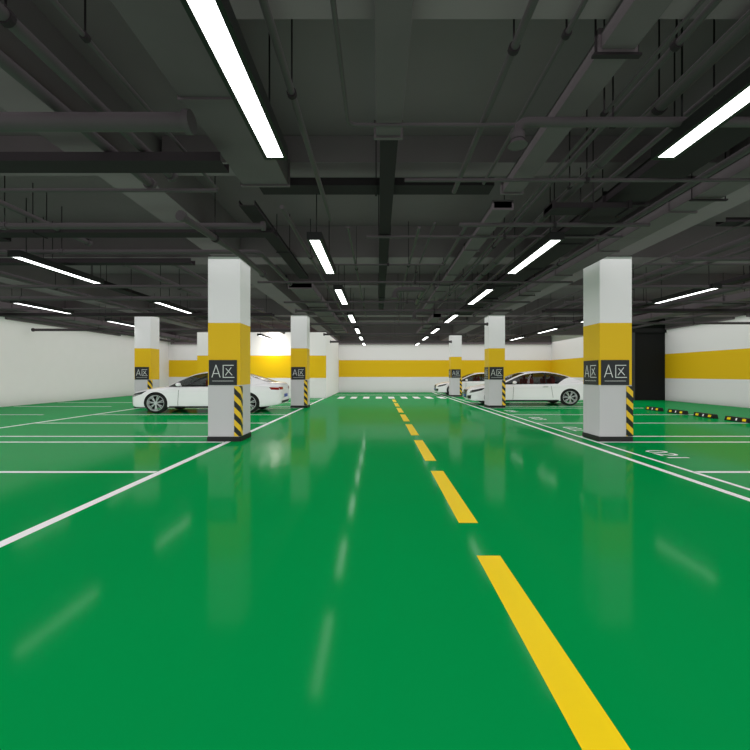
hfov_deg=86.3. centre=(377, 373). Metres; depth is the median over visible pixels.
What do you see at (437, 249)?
beam
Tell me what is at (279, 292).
beam
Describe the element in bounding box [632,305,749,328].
pipe
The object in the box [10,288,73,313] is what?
lamp
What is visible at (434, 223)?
pipe
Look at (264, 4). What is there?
pipe
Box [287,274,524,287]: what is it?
beam
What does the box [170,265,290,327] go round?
pipe
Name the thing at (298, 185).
cable tray
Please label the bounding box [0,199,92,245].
pipe
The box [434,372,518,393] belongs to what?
car
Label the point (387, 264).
pipe
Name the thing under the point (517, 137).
pipe
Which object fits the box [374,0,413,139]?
air duct
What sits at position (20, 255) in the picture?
lamp
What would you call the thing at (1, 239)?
cable tray
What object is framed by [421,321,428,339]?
lamp
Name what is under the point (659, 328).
wall
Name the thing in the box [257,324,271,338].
lamp
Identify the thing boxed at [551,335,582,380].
wall
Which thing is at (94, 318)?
trim
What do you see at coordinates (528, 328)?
trim
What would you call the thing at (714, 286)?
lamp
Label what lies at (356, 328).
lamp
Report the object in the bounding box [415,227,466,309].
pipe
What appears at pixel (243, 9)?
trim
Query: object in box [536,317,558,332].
lamp
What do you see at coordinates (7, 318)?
trim
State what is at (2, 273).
pipe
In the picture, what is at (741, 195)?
trim
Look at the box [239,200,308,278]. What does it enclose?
cable tray
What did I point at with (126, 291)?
cable tray
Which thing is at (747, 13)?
pipe
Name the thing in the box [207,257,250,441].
pillar
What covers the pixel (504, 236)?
pipe
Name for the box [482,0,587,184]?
pipe
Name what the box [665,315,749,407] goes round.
wall
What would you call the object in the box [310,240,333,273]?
diffuser
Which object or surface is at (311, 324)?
pipe
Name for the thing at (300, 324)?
pillar
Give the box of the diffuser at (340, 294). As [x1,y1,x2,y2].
[335,290,346,303]
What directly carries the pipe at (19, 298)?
hanging from the ceiling at (454, 66)
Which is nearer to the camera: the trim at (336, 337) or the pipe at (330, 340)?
the pipe at (330, 340)
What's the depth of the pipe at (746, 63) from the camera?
3.97 m
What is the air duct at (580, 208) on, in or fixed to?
hanging from the ceiling at (454, 66)
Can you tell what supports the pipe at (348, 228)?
hanging from the ceiling at (454, 66)
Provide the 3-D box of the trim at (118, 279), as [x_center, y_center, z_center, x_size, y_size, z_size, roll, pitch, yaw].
[-6.475,-2.924,12.575,5.890,0.348,0.350,0,0,0]
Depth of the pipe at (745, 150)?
5.59 m
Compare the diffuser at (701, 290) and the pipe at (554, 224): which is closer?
the pipe at (554, 224)
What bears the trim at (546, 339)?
attached to the wall at (368, 367)
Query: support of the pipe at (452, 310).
hanging from the ceiling at (454, 66)
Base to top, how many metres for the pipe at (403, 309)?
1.061 m
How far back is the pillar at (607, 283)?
8.30 m
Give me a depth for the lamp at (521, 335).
22.18 m
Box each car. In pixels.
[132,372,288,412]
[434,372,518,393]
[463,371,582,405]
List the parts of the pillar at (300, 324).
sign panel, skirting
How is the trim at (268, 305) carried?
attached to the ceiling at (454, 66)
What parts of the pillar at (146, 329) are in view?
sign panel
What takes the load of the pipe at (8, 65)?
hanging from the ceiling at (454, 66)
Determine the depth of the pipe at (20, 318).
18.46 m
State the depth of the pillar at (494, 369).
16.50 m
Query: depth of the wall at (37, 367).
20.29 m
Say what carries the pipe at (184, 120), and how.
hanging from the ceiling at (454, 66)
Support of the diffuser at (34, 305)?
attached to the lamp at (24, 303)
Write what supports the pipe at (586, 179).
hanging from the ceiling at (454, 66)
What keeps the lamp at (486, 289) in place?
hanging from the ceiling at (454, 66)
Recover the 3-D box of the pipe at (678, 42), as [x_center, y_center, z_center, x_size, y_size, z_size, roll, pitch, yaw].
[2.140,-2.711,7.400,0.074,0.776,13.600,0,0,0]
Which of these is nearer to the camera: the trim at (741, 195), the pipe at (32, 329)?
the trim at (741, 195)
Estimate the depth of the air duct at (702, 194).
5.97 m
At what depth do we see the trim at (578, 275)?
11.94 m
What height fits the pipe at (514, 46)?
0.839 m
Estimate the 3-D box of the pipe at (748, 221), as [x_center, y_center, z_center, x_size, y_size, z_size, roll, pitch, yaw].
[5.700,-2.703,15.500,0.068,0.793,25.000,0,0,0]
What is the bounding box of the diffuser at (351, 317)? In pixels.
[348,315,354,322]
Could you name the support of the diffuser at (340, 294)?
attached to the lamp at (339, 290)
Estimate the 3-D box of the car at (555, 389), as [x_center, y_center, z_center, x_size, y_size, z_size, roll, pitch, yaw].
[6.820,0.634,18.540,5.656,1.533,2.368,0,0,0]
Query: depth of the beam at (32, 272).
11.91 m
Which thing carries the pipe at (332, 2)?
hanging from the ceiling at (454, 66)
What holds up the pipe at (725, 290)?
hanging from the ceiling at (454, 66)
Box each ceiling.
[0,0,749,323]
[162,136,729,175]
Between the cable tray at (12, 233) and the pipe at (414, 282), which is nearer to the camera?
the cable tray at (12, 233)
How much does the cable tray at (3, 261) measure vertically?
0.911 m
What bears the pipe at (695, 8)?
hanging from the ceiling at (454, 66)
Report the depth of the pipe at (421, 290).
9.57 m
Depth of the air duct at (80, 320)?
17.45 m
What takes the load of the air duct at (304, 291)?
hanging from the ceiling at (454, 66)
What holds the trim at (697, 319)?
attached to the wall at (705, 363)
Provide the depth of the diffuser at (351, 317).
14.44 m
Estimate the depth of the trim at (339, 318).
20.60 m
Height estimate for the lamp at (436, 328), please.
1.100 m
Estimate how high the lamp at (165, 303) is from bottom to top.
1.100 m
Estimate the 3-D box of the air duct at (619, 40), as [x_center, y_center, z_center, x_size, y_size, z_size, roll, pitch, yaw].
[1.700,-2.679,2.850,0.340,0.839,4.500,0,0,0]
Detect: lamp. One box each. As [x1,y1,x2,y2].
[7,198,103,283]
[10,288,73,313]
[105,318,133,326]
[152,265,193,313]
[180,0,287,159]
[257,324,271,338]
[307,195,335,273]
[333,265,348,304]
[347,288,356,322]
[354,317,360,332]
[358,321,363,339]
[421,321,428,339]
[430,321,440,332]
[443,312,459,322]
[466,264,494,304]
[505,177,564,273]
[509,324,524,339]
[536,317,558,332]
[651,19,749,159]
[652,265,721,303]
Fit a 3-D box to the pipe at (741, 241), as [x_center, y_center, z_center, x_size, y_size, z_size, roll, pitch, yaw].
[6.200,-2.639,15.500,0.164,0.921,25.010,0,0,0]
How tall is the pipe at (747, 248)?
0.896 m
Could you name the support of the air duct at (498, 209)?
hanging from the ceiling at (454, 66)
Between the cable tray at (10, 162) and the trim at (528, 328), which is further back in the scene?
the trim at (528, 328)
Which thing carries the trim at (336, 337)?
attached to the wall at (368, 367)
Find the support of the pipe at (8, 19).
hanging from the ceiling at (454, 66)
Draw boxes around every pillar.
[134,317,158,407]
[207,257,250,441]
[290,315,309,407]
[449,335,461,396]
[484,315,505,407]
[582,257,632,441]
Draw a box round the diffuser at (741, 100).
[659,86,749,156]
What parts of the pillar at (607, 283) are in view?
sign panel, skirting, sign panel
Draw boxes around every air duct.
[0,301,196,342]
[111,0,289,186]
[288,283,346,332]
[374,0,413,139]
[416,313,441,332]
[422,200,513,308]
[459,106,749,314]
[489,152,749,309]
[500,0,672,194]
[543,128,631,219]
[632,273,749,321]
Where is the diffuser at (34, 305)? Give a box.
[15,303,69,313]
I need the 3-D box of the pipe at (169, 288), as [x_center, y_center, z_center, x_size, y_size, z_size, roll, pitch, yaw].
[-9.750,-2.579,12.900,12.100,1.041,0.084,0,0,0]
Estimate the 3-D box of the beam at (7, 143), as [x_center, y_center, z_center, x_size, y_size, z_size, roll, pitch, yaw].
[-6.475,-2.924,5.375,5.890,0.348,0.350,0,0,0]
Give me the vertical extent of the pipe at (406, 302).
1.041 m
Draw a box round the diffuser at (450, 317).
[445,315,457,322]
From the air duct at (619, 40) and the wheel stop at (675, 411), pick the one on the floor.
the wheel stop at (675, 411)
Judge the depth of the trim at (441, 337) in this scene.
28.59 m
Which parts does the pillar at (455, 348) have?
sign panel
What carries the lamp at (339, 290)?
hanging from the ceiling at (454, 66)
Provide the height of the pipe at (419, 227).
0.933 m
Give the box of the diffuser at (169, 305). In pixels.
[157,303,189,312]
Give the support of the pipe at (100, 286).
hanging from the ceiling at (454, 66)
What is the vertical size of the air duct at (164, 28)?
0.739 m
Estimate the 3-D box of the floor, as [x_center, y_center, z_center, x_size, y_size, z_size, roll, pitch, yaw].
[-0.350,1.474,13.900,31.700,0.153,33.800,0,0,0]
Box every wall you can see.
[0,317,168,406]
[169,339,550,391]
[197,332,325,397]
[326,335,338,397]
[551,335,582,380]
[632,318,666,332]
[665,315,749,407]
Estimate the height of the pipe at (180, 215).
1.131 m
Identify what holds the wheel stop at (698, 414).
on the floor
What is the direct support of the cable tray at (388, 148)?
hanging from the ceiling at (454, 66)
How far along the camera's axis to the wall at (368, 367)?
30.60 m
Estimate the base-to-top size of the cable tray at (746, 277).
0.871 m
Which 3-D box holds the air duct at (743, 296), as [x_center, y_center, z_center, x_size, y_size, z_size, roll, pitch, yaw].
[10.900,-2.619,12.250,0.700,0.959,16.500,0,0,0]
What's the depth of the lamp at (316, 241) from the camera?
6.54 m
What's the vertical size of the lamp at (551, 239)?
1.100 m
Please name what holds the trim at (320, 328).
attached to the wall at (332, 349)
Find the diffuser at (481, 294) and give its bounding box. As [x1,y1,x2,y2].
[469,290,491,303]
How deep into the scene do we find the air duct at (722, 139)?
5.01 m
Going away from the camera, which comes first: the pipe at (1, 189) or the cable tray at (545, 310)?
the pipe at (1, 189)
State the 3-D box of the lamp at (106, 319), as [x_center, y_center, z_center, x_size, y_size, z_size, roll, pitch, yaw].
[-10.250,-2.550,16.200,0.220,1.100,2.080,0,0,0]
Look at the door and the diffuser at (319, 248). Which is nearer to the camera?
the diffuser at (319, 248)
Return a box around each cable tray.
[0,152,228,172]
[0,183,276,238]
[0,217,194,264]
[0,238,10,241]
[0,305,274,316]
[33,265,207,319]
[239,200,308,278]
[259,140,494,195]
[378,140,397,309]
[505,265,749,341]
[542,309,749,312]
[715,217,749,226]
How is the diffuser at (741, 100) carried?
attached to the lamp at (734, 97)
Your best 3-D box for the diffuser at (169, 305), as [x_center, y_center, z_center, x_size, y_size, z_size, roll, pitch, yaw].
[-6.200,-2.011,12.200,0.150,0.014,1.996,0,0,0]
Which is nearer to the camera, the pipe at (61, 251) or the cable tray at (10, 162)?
the cable tray at (10, 162)
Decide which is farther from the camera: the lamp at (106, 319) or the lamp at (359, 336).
the lamp at (359, 336)
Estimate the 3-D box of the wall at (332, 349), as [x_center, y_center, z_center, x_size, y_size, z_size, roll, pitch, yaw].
[-3.075,-0.500,26.875,0.150,3.800,7.450,0,0,0]
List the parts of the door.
frame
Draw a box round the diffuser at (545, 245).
[508,240,559,273]
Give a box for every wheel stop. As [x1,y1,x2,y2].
[645,406,663,410]
[667,409,688,414]
[693,412,717,418]
[724,416,749,422]
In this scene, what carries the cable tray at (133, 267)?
hanging from the ceiling at (454, 66)
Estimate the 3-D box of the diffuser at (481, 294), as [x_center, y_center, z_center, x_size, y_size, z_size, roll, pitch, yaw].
[2.660,-2.011,10.500,0.150,0.014,1.996,0,0,0]
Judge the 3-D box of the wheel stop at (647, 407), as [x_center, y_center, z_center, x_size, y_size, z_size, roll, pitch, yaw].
[10.600,1.335,15.350,0.175,0.130,0.800,0,0,0]
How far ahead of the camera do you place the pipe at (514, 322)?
15.85 m
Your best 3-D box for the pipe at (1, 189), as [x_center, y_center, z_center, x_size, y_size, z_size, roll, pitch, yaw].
[-5.200,-2.623,4.750,6.600,0.953,0.068,0,0,0]
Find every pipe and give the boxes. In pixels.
[0,0,177,181]
[0,50,156,187]
[0,109,196,134]
[0,176,265,230]
[0,188,218,191]
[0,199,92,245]
[0,206,291,285]
[0,265,207,288]
[0,269,207,300]
[0,271,207,328]
[0,288,262,309]
[0,312,174,342]
[31,328,290,331]
[50,0,218,188]
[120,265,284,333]
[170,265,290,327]
[175,176,266,277]
[257,281,572,283]
[259,0,331,220]
[279,205,351,327]
[284,301,529,303]
[295,292,512,312]
[310,322,487,325]
[323,333,466,335]
[330,0,615,128]
[330,340,451,342]
[334,263,443,265]
[347,226,366,317]
[366,195,621,238]
[391,266,425,305]
[395,221,420,313]
[397,222,435,321]
[405,109,749,182]
[412,308,454,319]
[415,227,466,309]
[438,0,721,307]
[443,0,705,298]
[452,0,538,193]
[456,15,749,299]
[459,182,650,227]
[462,52,749,303]
[462,220,749,339]
[465,235,749,342]
[473,144,749,316]
[473,247,749,341]
[480,9,749,274]
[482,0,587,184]
[508,19,749,150]
[513,296,749,324]
[514,265,749,341]
[564,301,749,303]
[632,265,749,288]
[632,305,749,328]
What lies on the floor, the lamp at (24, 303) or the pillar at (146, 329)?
the pillar at (146, 329)
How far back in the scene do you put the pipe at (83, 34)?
2.95 m
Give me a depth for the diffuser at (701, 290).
10.21 m
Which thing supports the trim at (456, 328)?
attached to the ceiling at (454, 66)
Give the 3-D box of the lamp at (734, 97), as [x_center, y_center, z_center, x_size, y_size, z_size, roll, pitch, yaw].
[2.660,-2.550,2.700,0.220,1.100,2.080,0,0,0]
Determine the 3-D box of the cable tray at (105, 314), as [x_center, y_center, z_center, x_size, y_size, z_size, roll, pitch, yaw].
[-9.750,-2.568,14.150,12.100,1.061,0.340,0,0,0]
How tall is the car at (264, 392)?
1.533 m
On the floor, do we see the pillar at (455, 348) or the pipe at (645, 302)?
the pillar at (455, 348)
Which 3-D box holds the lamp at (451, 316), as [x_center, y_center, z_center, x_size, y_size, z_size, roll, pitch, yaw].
[2.660,-2.550,14.600,0.220,1.100,2.080,0,0,0]
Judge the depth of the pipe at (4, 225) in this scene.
5.96 m
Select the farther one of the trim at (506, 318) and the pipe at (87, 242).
the trim at (506, 318)
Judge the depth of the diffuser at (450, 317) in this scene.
14.45 m
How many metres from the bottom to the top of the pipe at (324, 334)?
1.171 m
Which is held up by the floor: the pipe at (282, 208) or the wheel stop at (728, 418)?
the wheel stop at (728, 418)
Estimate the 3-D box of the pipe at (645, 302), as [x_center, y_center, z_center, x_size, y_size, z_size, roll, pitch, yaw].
[10.150,-2.568,11.600,9.500,1.061,0.084,0,0,0]
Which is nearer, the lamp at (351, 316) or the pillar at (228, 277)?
the pillar at (228, 277)
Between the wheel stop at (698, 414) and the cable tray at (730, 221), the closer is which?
the cable tray at (730, 221)
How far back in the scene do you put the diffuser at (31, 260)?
7.67 m
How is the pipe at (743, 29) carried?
hanging from the ceiling at (454, 66)
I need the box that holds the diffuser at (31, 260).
[13,257,97,282]
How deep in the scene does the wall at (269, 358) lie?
23.00 m
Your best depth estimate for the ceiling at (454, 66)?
4.45 m
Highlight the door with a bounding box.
[632,332,664,399]
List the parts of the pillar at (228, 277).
sign panel, skirting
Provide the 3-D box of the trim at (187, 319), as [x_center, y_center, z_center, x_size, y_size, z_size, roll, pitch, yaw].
[-9.770,-2.774,20.935,0.580,0.648,7.650,0,0,0]
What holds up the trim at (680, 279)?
attached to the ceiling at (454, 66)
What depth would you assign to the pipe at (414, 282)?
9.13 m
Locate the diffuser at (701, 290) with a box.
[658,288,717,302]
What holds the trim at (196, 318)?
attached to the ceiling at (454, 66)
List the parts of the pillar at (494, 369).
sign panel, skirting, sign panel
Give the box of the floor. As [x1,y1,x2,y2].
[0,392,749,749]
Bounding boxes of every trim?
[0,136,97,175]
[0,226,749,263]
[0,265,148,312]
[0,299,745,316]
[5,317,120,335]
[74,274,255,287]
[84,317,133,320]
[121,324,582,334]
[159,317,207,331]
[170,335,550,343]
[195,317,290,320]
[229,0,749,18]
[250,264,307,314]
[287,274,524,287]
[310,317,330,332]
[330,335,339,340]
[338,317,466,320]
[439,335,448,340]
[453,317,484,332]
[490,264,582,314]
[505,317,582,320]
[562,274,749,287]
[600,136,749,256]
[665,317,734,329]
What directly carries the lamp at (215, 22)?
hanging from the ceiling at (454, 66)
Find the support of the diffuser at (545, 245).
attached to the lamp at (551, 239)
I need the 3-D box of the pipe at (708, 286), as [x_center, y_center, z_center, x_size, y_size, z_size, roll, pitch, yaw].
[10.150,-2.543,9.400,9.510,1.111,0.124,0,0,0]
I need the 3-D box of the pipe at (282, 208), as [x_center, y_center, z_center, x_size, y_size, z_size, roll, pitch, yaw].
[-1.350,-2.699,12.800,0.084,0.801,14.400,0,0,0]
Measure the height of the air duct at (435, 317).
0.989 m

